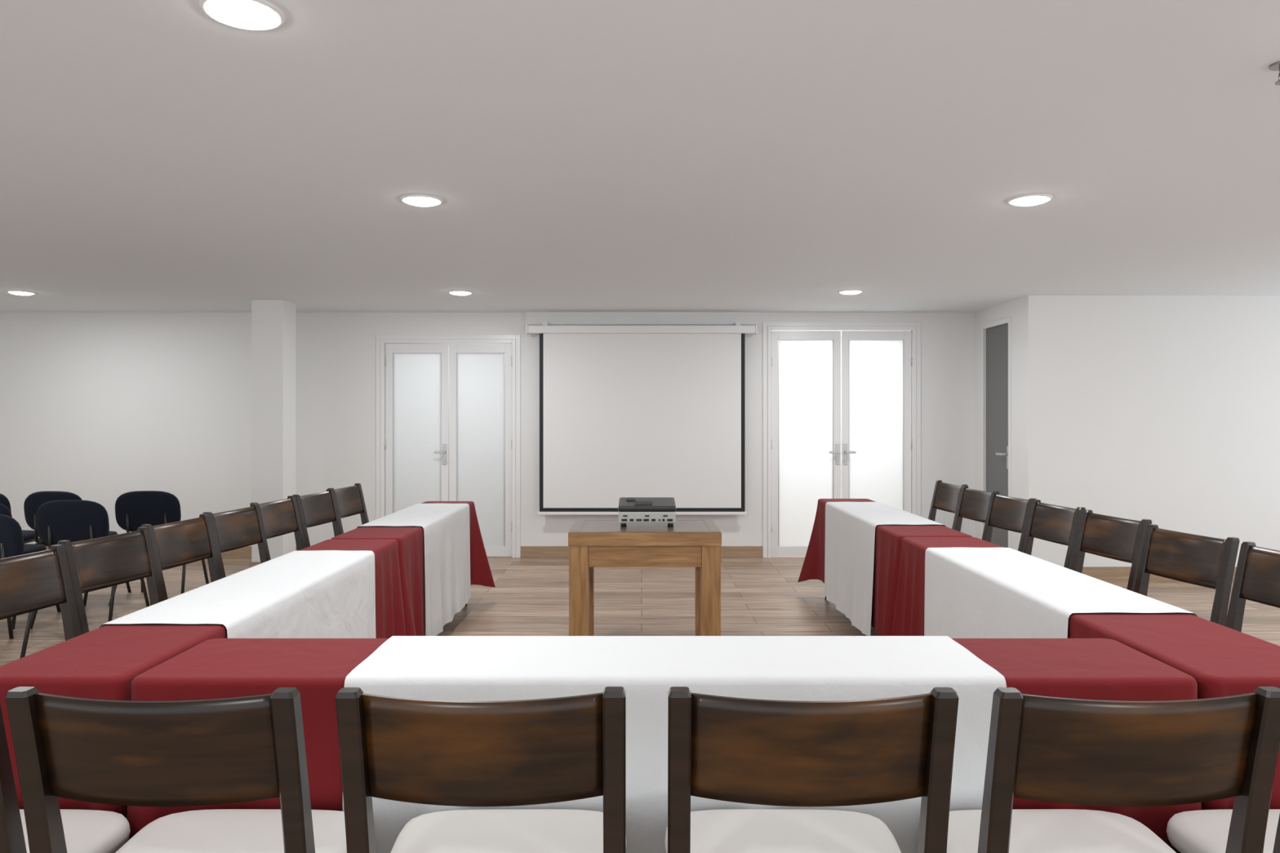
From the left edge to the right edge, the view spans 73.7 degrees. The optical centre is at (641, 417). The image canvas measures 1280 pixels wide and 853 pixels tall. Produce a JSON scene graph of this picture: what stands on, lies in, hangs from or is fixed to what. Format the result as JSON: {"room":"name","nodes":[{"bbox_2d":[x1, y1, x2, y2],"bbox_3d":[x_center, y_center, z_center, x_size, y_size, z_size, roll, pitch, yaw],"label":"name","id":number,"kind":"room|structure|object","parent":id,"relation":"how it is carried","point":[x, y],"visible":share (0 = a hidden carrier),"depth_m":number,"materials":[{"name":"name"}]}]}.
{"room":"conference room","nodes":[
{"label":"conference room","id":0,"kind":"room"},
{"bbox_2d":[251,299,295,561],"bbox_3d":[-3.224,0.165,7.485,0.273,2.370,0.270,0,0,0],"label":"wall column","id":1,"kind":"structure","parent":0,"point":[273,321],"depth_m":7.35,"materials":[{"name":"paint"}]},
{"bbox_2d":[248,561,260,568],"bbox_3d":[-3.224,1.295,7.478,0.303,0.110,0.285,0,0,0],"label":"baseboard","id":2,"kind":"structure","parent":1,"relation":"attached to","point":[251,564],"depth_m":7.33,"materials":[{"name":"brown wood"}]},
{"bbox_2d":[0,312,974,546],"bbox_3d":[-1.825,0.165,8.325,10.350,2.370,0.150,0,0,0],"label":"wall","id":3,"kind":"structure","parent":0,"point":[98,407],"depth_m":8.25,"materials":[{"name":"paint"}]},
{"bbox_2d":[45,546,762,557],"bbox_3d":[-1.890,1.295,8.242,10.220,0.110,0.015,0,0,0],"label":"baseboard","id":4,"kind":"structure","parent":3,"relation":"attached to","point":[526,551],"depth_m":8.23,"materials":[{"name":"brown wood"}]},
{"bbox_2d":[385,343,448,515],"bbox_3d":[-2.176,0.312,8.248,0.610,2.060,0.105,0,0,0],"label":"leaf","id":5,"kind":"object","parent":3,"relation":"attached to","point":[390,348],"depth_m":8.26,"materials":[{"name":"white paint"}]},
{"bbox_2d":[393,353,440,512],"bbox_3d":[-2.176,0.308,8.280,0.458,1.873,0.008,0,0,0],"label":"glass","id":6,"kind":"object","parent":5,"relation":"attached to","point":[416,376],"visible":0.64,"depth_m":8.28,"materials":[{"name":"white glass"}]},
{"bbox_2d":[392,353,441,513],"bbox_3d":[-2.176,0.308,8.280,0.474,1.873,0.024,0,0,0],"label":"bead","id":7,"kind":"object","parent":5,"relation":"attached to","point":[393,353],"visible":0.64,"depth_m":8.27,"materials":[{"name":"white wood"}]},
{"bbox_2d":[376,334,520,557],"bbox_3d":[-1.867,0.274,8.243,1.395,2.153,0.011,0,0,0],"label":"door frame","id":8,"kind":"structure","parent":3,"relation":"attached to","point":[517,337],"depth_m":8.24,"materials":[{"name":"white paint"}]},
{"bbox_2d":[448,343,511,556],"bbox_3d":[-1.559,0.312,8.280,0.610,2.060,0.040,0,0,0],"label":"leaf","id":9,"kind":"object","parent":3,"relation":"attached to","point":[454,348],"visible":0.76,"depth_m":8.26,"materials":[{"name":"white paint"}]},
{"bbox_2d":[457,353,504,546],"bbox_3d":[-1.559,0.308,8.280,0.458,1.873,0.008,0,0,0],"label":"glass","id":10,"kind":"object","parent":9,"relation":"attached to","point":[480,376],"visible":0.79,"depth_m":8.28,"materials":[{"name":"white glass"}]},
{"bbox_2d":[456,353,505,546],"bbox_3d":[-1.559,0.308,8.280,0.474,1.873,0.024,0,0,0],"label":"bead","id":11,"kind":"object","parent":9,"relation":"attached to","point":[456,353],"visible":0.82,"depth_m":8.27,"materials":[{"name":"white wood"}]},
{"bbox_2d":[525,311,757,515],"bbox_3d":[0.000,-0.048,8.175,2.240,1.945,0.150,0,0,0],"label":"projection screen","id":12,"kind":"object","parent":3,"relation":"attached to","point":[633,404],"visible":0.97,"depth_m":8.14,"materials":[{"name":"white fabric"}]},
{"bbox_2d":[771,330,840,556],"bbox_3d":[1.591,0.249,8.248,0.674,2.186,0.105,0,0,0],"label":"leaf","id":13,"kind":"object","parent":3,"relation":"attached to","point":[835,335],"depth_m":8.26,"materials":[{"name":"white paint"}]},
{"bbox_2d":[778,340,832,546],"bbox_3d":[1.591,0.245,8.280,0.522,1.999,0.008,0,0,0],"label":"glass","id":14,"kind":"object","parent":13,"relation":"attached to","point":[805,366],"visible":0.86,"depth_m":8.28,"materials":[{"name":"white glass"}]},
{"bbox_2d":[777,340,833,546],"bbox_3d":[1.591,0.245,8.280,0.538,1.999,0.024,0,0,0],"label":"bead","id":15,"kind":"object","parent":13,"relation":"attached to","point":[778,340],"visible":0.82,"depth_m":8.27,"materials":[{"name":"white wood"}]},
{"bbox_2d":[762,321,920,557],"bbox_3d":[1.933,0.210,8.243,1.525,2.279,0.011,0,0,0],"label":"door frame","id":16,"kind":"structure","parent":3,"relation":"attached to","point":[765,324],"depth_m":8.24,"materials":[{"name":"white paint"}]},
{"bbox_2d":[840,330,911,512],"bbox_3d":[2.274,0.249,8.248,0.674,2.186,0.105,0,0,0],"label":"leaf","id":17,"kind":"object","parent":3,"relation":"attached to","point":[846,335],"depth_m":8.26,"materials":[{"name":"white paint"}]},
{"bbox_2d":[848,340,902,510],"bbox_3d":[2.274,0.245,8.280,0.522,1.999,0.008,0,0,0],"label":"glass","id":18,"kind":"object","parent":17,"relation":"attached to","point":[875,366],"visible":0.64,"depth_m":8.28,"materials":[{"name":"white glass"}]},
{"bbox_2d":[902,340,904,511],"bbox_3d":[2.274,0.245,8.280,0.538,1.999,0.024,0,0,0],"label":"bead","id":19,"kind":"object","parent":17,"relation":"attached to","point":[903,340],"visible":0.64,"depth_m":8.27,"materials":[{"name":"white wood"}]},
{"bbox_2d":[0,0,1279,312],"bbox_3d":[-0.250,-1.080,4.000,13.500,0.120,12.000,0,0,0],"label":"ceiling","id":20,"kind":"structure","parent":0,"point":[157,156],"depth_m":3.24,"materials":[{"name":"paint"}]},
{"bbox_2d":[6,290,35,295],"bbox_3d":[-5.030,-1.009,6.920,0.196,0.022,0.196,0,0,0],"label":"recessed light","id":21,"kind":"object","parent":20,"relation":"in","point":[15,292],"depth_m":6.87,"materials":[{"name":"white plastic"}]},
{"bbox_2d":[199,0,284,31],"bbox_3d":[-1.000,-1.009,2.140,0.196,0.022,0.196,0,0,0],"label":"recessed light","id":22,"kind":"object","parent":20,"relation":"in","point":[247,15],"depth_m":2.12,"materials":[{"name":"white plastic"}]},
{"bbox_2d":[400,194,443,206],"bbox_3d":[-1.028,-1.009,3.990,0.196,0.022,0.196,0,0,0],"label":"recessed light","id":23,"kind":"object","parent":20,"relation":"in","point":[420,200],"depth_m":3.95,"materials":[{"name":"white plastic"}]},
{"bbox_2d":[448,290,472,295],"bbox_3d":[-1.470,-1.009,6.920,0.196,0.022,0.196,0,0,0],"label":"recessed light","id":24,"kind":"object","parent":20,"relation":"in","point":[455,292],"depth_m":6.87,"materials":[{"name":"white plastic"}]},
{"bbox_2d":[838,289,862,294],"bbox_3d":[1.684,-1.009,6.875,0.196,0.022,0.196,0,0,0],"label":"recessed light","id":25,"kind":"object","parent":20,"relation":"in","point":[845,291],"depth_m":6.83,"materials":[{"name":"white plastic"}]},
{"bbox_2d":[1007,193,1053,205],"bbox_3d":[1.810,-1.009,3.980,0.196,0.022,0.196,0,0,0],"label":"recessed light","id":26,"kind":"object","parent":20,"relation":"in","point":[1037,198],"depth_m":3.94,"materials":[{"name":"white plastic"}]},
{"bbox_2d":[1268,61,1279,84],"bbox_3d":[1.850,-0.994,2.460,0.070,0.053,0.070,0,0,0],"label":"sprinkler","id":27,"kind":"object","parent":20,"relation":"attached to","point":[1275,66],"visible":1,"depth_m":2.46,"materials":[{"name":"metal"}]},
{"bbox_2d":[0,556,1279,666],"bbox_3d":[-0.250,1.400,4.000,13.500,0.100,12.000,0,0,0],"label":"floor","id":28,"kind":"structure","parent":0,"point":[760,596],"depth_m":6.12,"materials":[{"name":"brown wood"}]},
{"bbox_2d":[0,514,33,658],"bbox_3d":[-3.632,0.940,4.953,0.512,0.827,0.515,0,0,5],"label":"office chair","id":29,"kind":"object","parent":28,"relation":"on","point":[11,538],"visible":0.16,"depth_m":4.71,"materials":[{"name":"black fabric"}]},
{"bbox_2d":[0,493,39,543],"bbox_3d":[-4.828,0.940,6.393,0.512,0.827,0.515,0,0,-5],"label":"office chair","id":30,"kind":"object","parent":28,"relation":"on","point":[28,535],"visible":0.29,"depth_m":6.38,"materials":[{"name":"black fabric"}]},
{"bbox_2d":[0,503,61,629],"bbox_3d":[-4.278,0.940,5.673,0.512,0.827,0.515,0,0,-4],"label":"office chair","id":31,"kind":"object","parent":28,"relation":"on","point":[28,548],"visible":0.19,"depth_m":5.67,"materials":[{"name":"black fabric"}]},
{"bbox_2d":[0,544,81,640],"bbox_3d":[-1.976,0.911,2.926,0.486,0.878,0.450,0,0,8],"label":"dining chair","id":32,"kind":"object","parent":28,"relation":"on","point":[37,580],"visible":0.18,"depth_m":3.06,"materials":[{"name":"brown wood"}]},
{"bbox_2d":[0,704,130,852],"bbox_3d":[-1.380,0.911,1.705,0.500,0.878,0.486,0,0,0],"label":"dining chair","id":33,"kind":"object","parent":28,"relation":"on","point":[85,831],"visible":0.78,"depth_m":1.78,"materials":[{"name":"brown wood"}]},
{"bbox_2d":[19,809,130,852],"bbox_3d":[-1.380,0.911,1.770,0.497,0.073,0.356,0,0,0],"label":"seat cushion","id":34,"kind":"object","parent":33,"relation":"on","point":[85,831],"depth_m":1.84,"materials":[{"name":"grey fabric"}]},
{"bbox_2d":[23,491,131,606],"bbox_3d":[-4.222,0.940,6.373,0.512,0.827,0.515,0,0,4],"label":"office chair","id":35,"kind":"object","parent":28,"relation":"on","point":[33,501],"visible":0.21,"depth_m":6.13,"materials":[{"name":"black fabric"}]},
{"bbox_2d":[30,499,150,629],"bbox_3d":[-3.679,0.940,5.713,0.512,0.827,0.515,0,0,-3],"label":"office chair","id":36,"kind":"object","parent":28,"relation":"on","point":[72,520],"visible":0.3,"depth_m":5.47,"materials":[{"name":"black fabric"}]},
{"bbox_2d":[57,526,164,634],"bbox_3d":[-1.966,0.911,3.447,0.486,0.878,0.450,0,0,9],"label":"dining chair","id":37,"kind":"object","parent":28,"relation":"on","point":[102,562],"visible":0.29,"depth_m":3.49,"materials":[{"name":"brown wood"}]},
{"bbox_2d":[108,490,208,605],"bbox_3d":[-3.597,0.940,6.393,0.512,0.827,0.515,0,0,-6],"label":"office chair","id":38,"kind":"object","parent":28,"relation":"on","point":[133,509],"visible":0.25,"depth_m":6.15,"materials":[{"name":"black fabric"}]},
{"bbox_2d":[4,686,346,852],"bbox_3d":[-0.847,0.911,1.705,0.500,0.878,0.486,0,0,0],"label":"dining chair","id":39,"kind":"object","parent":28,"relation":"on","point":[246,748],"visible":0.95,"depth_m":1.50,"materials":[{"name":"brown wood"}]},
{"bbox_2d":[115,808,346,852],"bbox_3d":[-0.847,0.911,1.770,0.497,0.073,0.356,0,0,0],"label":"seat cushion","id":40,"kind":"object","parent":39,"relation":"on","point":[202,831],"depth_m":1.80,"materials":[{"name":"grey fabric"}]},
{"bbox_2d":[141,513,222,600],"bbox_3d":[-1.947,0.911,3.955,0.486,0.878,0.450,0,0,6],"label":"dining chair","id":41,"kind":"object","parent":28,"relation":"on","point":[177,544],"visible":0.34,"depth_m":4.01,"materials":[{"name":"brown wood"}]},
{"bbox_2d":[202,503,271,577],"bbox_3d":[-1.927,0.911,4.446,0.486,0.878,0.450,0,0,7],"label":"dining chair","id":42,"kind":"object","parent":28,"relation":"on","point":[236,529],"visible":0.33,"depth_m":4.51,"materials":[{"name":"brown wood"}]},
{"bbox_2d":[249,495,306,551],"bbox_3d":[-1.917,0.911,4.934,0.486,0.878,0.450,0,0,5],"label":"dining chair","id":43,"kind":"object","parent":28,"relation":"on","point":[282,517],"visible":0.22,"depth_m":5.03,"materials":[{"name":"brown wood"}]},
{"bbox_2d":[292,488,342,547],"bbox_3d":[-1.877,0.911,5.417,0.486,0.878,0.450,0,0,8],"label":"dining chair","id":44,"kind":"object","parent":28,"relation":"on","point":[317,508],"visible":0.34,"depth_m":5.48,"materials":[{"name":"brown wood"}]},
{"bbox_2d":[327,483,368,533],"bbox_3d":[-1.847,0.911,5.915,0.486,0.878,0.450,0,0,6],"label":"dining chair","id":45,"kind":"object","parent":28,"relation":"on","point":[349,500],"visible":0.35,"depth_m":6.00,"materials":[{"name":"brown wood"}]},
{"bbox_2d":[335,686,626,852],"bbox_3d":[-0.280,0.911,1.705,0.500,0.878,0.486,0,0,-1],"label":"dining chair","id":46,"kind":"object","parent":28,"relation":"on","point":[551,750],"visible":1,"depth_m":1.50,"materials":[{"name":"brown wood"}]},
{"bbox_2d":[390,808,626,852],"bbox_3d":[-0.280,0.911,1.770,0.497,0.073,0.356,0,0,0],"label":"seat cushion","id":47,"kind":"object","parent":46,"relation":"on","point":[460,831],"depth_m":1.81,"materials":[{"name":"grey fabric"}]},
{"bbox_2d":[568,519,721,635],"bbox_3d":[0.017,0.975,4.768,0.806,0.751,0.584,0,0,0],"label":"wooden side table","id":48,"kind":"object","parent":28,"relation":"on","point":[696,544],"visible":0.9,"depth_m":4.48,"materials":[{"name":"brown wood"}]},
{"bbox_2d":[617,497,675,526],"bbox_3d":[0.030,0.527,4.800,0.318,0.144,0.263,0,0,0],"label":"projector","id":49,"kind":"object","parent":48,"relation":"on","point":[631,509],"visible":1,"depth_m":4.68,"materials":[{"name":"white plastic"}]},
{"bbox_2d":[664,686,959,852],"bbox_3d":[0.298,0.911,1.705,0.500,0.878,0.486,0,0,0],"label":"dining chair","id":50,"kind":"object","parent":28,"relation":"on","point":[740,750],"visible":1,"depth_m":1.50,"materials":[{"name":"brown wood"}]},
{"bbox_2d":[664,809,901,852],"bbox_3d":[0.298,0.911,1.770,0.497,0.073,0.356,0,0,0],"label":"seat cushion","id":51,"kind":"object","parent":50,"relation":"on","point":[712,831],"depth_m":1.81,"materials":[{"name":"grey fabric"}]},
{"bbox_2d":[928,480,968,528],"bbox_3d":[2.047,0.911,6.224,0.486,0.878,0.450,0,0,-5],"label":"dining chair","id":52,"kind":"object","parent":28,"relation":"on","point":[946,496],"visible":0.3,"depth_m":6.32,"materials":[{"name":"brown wood"}]},
{"bbox_2d":[952,485,999,542],"bbox_3d":[2.037,0.911,5.665,0.486,0.878,0.450,0,0,-6],"label":"dining chair","id":53,"kind":"object","parent":28,"relation":"on","point":[973,504],"visible":0.3,"depth_m":5.77,"materials":[{"name":"brown wood"}]},
{"bbox_2d":[982,492,1036,551],"bbox_3d":[2.047,0.911,5.176,0.486,0.878,0.450,0,0,-7],"label":"dining chair","id":54,"kind":"object","parent":28,"relation":"on","point":[1006,513],"visible":0.35,"depth_m":5.24,"materials":[{"name":"brown wood"}]},
{"bbox_2d":[1022,499,1085,569],"bbox_3d":[2.077,0.911,4.685,0.486,0.878,0.450,0,0,-6],"label":"dining chair","id":55,"kind":"object","parent":28,"relation":"on","point":[1060,525],"visible":0.27,"depth_m":4.72,"materials":[{"name":"brown wood"}]},
{"bbox_2d":[1071,509,1151,591],"bbox_3d":[2.096,0.911,4.136,0.486,0.878,0.450,0,0,-8],"label":"dining chair","id":56,"kind":"object","parent":28,"relation":"on","point":[1119,539],"visible":0.35,"depth_m":4.18,"materials":[{"name":"brown wood"}]},
{"bbox_2d":[946,686,1279,852],"bbox_3d":[0.865,0.911,1.705,0.500,0.878,0.486,0,0,-1],"label":"dining chair","id":57,"kind":"object","parent":28,"relation":"on","point":[1042,748],"visible":0.88,"depth_m":1.50,"materials":[{"name":"brown wood"}]},
{"bbox_2d":[946,808,1176,852],"bbox_3d":[0.864,0.911,1.770,0.497,0.073,0.356,0,0,-1],"label":"seat cushion","id":58,"kind":"object","parent":57,"relation":"on","point":[1047,830],"depth_m":1.80,"materials":[{"name":"grey fabric"}]},
{"bbox_2d":[1133,524,1239,626],"bbox_3d":[2.076,0.911,3.528,0.486,0.878,0.450,0,0,-10],"label":"dining chair","id":59,"kind":"object","parent":28,"relation":"on","point":[1202,561],"visible":0.3,"depth_m":3.54,"materials":[{"name":"brown wood"}]},
{"bbox_2d":[1162,809,1279,852],"bbox_3d":[1.410,0.911,1.705,0.500,0.878,0.486,0,0,0],"label":"dining chair","id":60,"kind":"object","parent":28,"relation":"on","point":[1205,831],"visible":0.75,"depth_m":1.84,"materials":[{"name":"white fabric"}]},
{"bbox_2d":[1225,541,1279,632],"bbox_3d":[2.116,0.911,3.006,0.486,0.878,0.450,0,0,-8],"label":"dining chair","id":61,"kind":"object","parent":28,"relation":"on","point":[1257,575],"visible":0.2,"depth_m":3.19,"materials":[{"name":"brown wood"}]},
{"bbox_3d":[1.511,0.979,5.383,0.368,0.742,2.015,0,0,0],"label":"folding table","id":62,"kind":"object","parent":28,"relation":"on","visible":0},
{"bbox_2d":[797,498,971,635],"bbox_3d":[1.518,0.923,5.420,0.632,0.639,2.129,0,0,-1],"label":"tablecloth","id":63,"kind":"object","parent":62,"relation":"on","point":[888,538],"visible":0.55,"depth_m":4.66,"materials":[{"name":"red fabric"}]},
{"bbox_2d":[824,502,946,635],"bbox_3d":[1.510,0.928,5.433,0.466,0.662,1.295,0,0,0],"label":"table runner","id":64,"kind":"object","parent":63,"relation":"on","point":[850,526],"visible":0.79,"depth_m":5.33,"materials":[{"name":"white fabric"}]},
{"bbox_3d":[-1.393,0.979,5.245,0.343,0.742,1.890,0,0,0],"label":"folding table","id":65,"kind":"object","parent":28,"relation":"on","visible":0},
{"bbox_2d":[330,501,495,635],"bbox_3d":[-1.342,0.923,5.273,0.592,0.639,1.988,0,0,-1],"label":"tablecloth","id":66,"kind":"object","parent":65,"relation":"on","point":[410,539],"visible":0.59,"depth_m":4.56,"materials":[{"name":"red fabric"}]},
{"bbox_2d":[356,503,471,635],"bbox_3d":[-1.392,0.928,5.345,0.440,0.662,1.250,0,0,0],"label":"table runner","id":67,"kind":"object","parent":66,"relation":"on","point":[446,531],"visible":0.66,"depth_m":5.24,"materials":[{"name":"white fabric"}]},
{"bbox_3d":[0.052,0.979,2.165,2.475,0.742,0.360,0,0,0],"label":"folding table","id":68,"kind":"object","parent":28,"relation":"on","visible":0},
{"bbox_2d":[126,638,1201,839],"bbox_3d":[0.052,0.914,2.131,2.493,0.620,0.446,0,0,0],"label":"tablecloth","id":69,"kind":"object","parent":68,"relation":"on","point":[1082,668],"visible":0.19,"depth_m":1.99,"materials":[{"name":"red fabric"}]},
{"bbox_2d":[342,635,1006,852],"bbox_3d":[0.077,0.918,2.162,1.530,0.642,0.464,0,0,0],"label":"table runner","id":70,"kind":"object","parent":69,"relation":"on","point":[433,668],"visible":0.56,"depth_m":1.98,"materials":[{"name":"white fabric"}]},
{"bbox_3d":[-1.393,0.979,3.120,0.343,0.742,2.260,0,0,0],"label":"folding table","id":71,"kind":"object","parent":28,"relation":"on","visible":0},
{"bbox_2d":[0,539,406,818],"bbox_3d":[-1.388,0.948,3.083,0.496,0.689,2.374,0,0,0],"label":"tablecloth","id":72,"kind":"object","parent":71,"relation":"on","point":[90,664],"visible":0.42,"depth_m":2.20,"materials":[{"name":"red fabric"}]},
{"bbox_2d":[98,550,375,638],"bbox_3d":[-1.393,0.928,3.165,0.441,0.662,1.370,0,0,0],"label":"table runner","id":73,"kind":"object","parent":72,"relation":"on","point":[317,593],"visible":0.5,"depth_m":3.10,"materials":[{"name":"white fabric"}]},
{"bbox_3d":[1.511,0.979,3.160,0.368,0.742,2.340,0,0,0],"label":"folding table","id":74,"kind":"object","parent":28,"relation":"on","visible":0},
{"bbox_2d":[891,537,1279,810],"bbox_3d":[1.510,0.948,3.122,0.528,0.689,2.455,0,0,0],"label":"tablecloth","id":75,"kind":"object","parent":74,"relation":"on","point":[1237,663],"visible":0.3,"depth_m":2.37,"materials":[{"name":"red fabric"}]},
{"bbox_2d":[924,546,1197,638],"bbox_3d":[1.509,0.928,3.280,0.457,0.662,1.320,0,0,0],"label":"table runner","id":76,"kind":"object","parent":75,"relation":"on","point":[971,593],"visible":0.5,"depth_m":3.22,"materials":[{"name":"white fabric"}]},
{"bbox_2d":[974,295,1044,559],"bbox_3d":[3.285,0.165,7.678,0.130,2.370,1.144,0,0,0],"label":"wall","id":77,"kind":"structure","parent":0,"point":[1026,313],"depth_m":7.19,"materials":[{"name":"paint"}]},
{"bbox_2d":[981,316,1011,548],"bbox_3d":[3.277,0.235,7.740,0.145,2.230,0.620,0,0,0],"label":"frame","id":78,"kind":"object","parent":77,"relation":"attached to","point":[1008,320],"visible":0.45,"depth_m":8.02,"materials":[{"name":"white paint"}]},
{"bbox_2d":[986,324,1008,547],"bbox_3d":[3.215,0.255,7.740,0.110,2.170,0.540,0,0,0],"label":"leaf","id":79,"kind":"object","parent":77,"relation":"attached to","point":[997,338],"depth_m":7.74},
{"bbox_2d":[1044,295,1279,566],"bbox_3d":[4.925,0.165,7.171,3.150,2.370,0.130,0,0,0],"label":"wall","id":80,"kind":"structure","parent":0,"point":[1163,410],"depth_m":7.11,"materials":[{"name":"paint"}]},
{"bbox_2d":[1082,566,1236,580],"bbox_3d":[4.853,1.295,7.245,3.295,0.110,0.309,0,0,0],"label":"baseboard","id":81,"kind":"structure","parent":80,"relation":"attached to","point":[1102,573],"depth_m":7.09,"materials":[{"name":"brown wood"}]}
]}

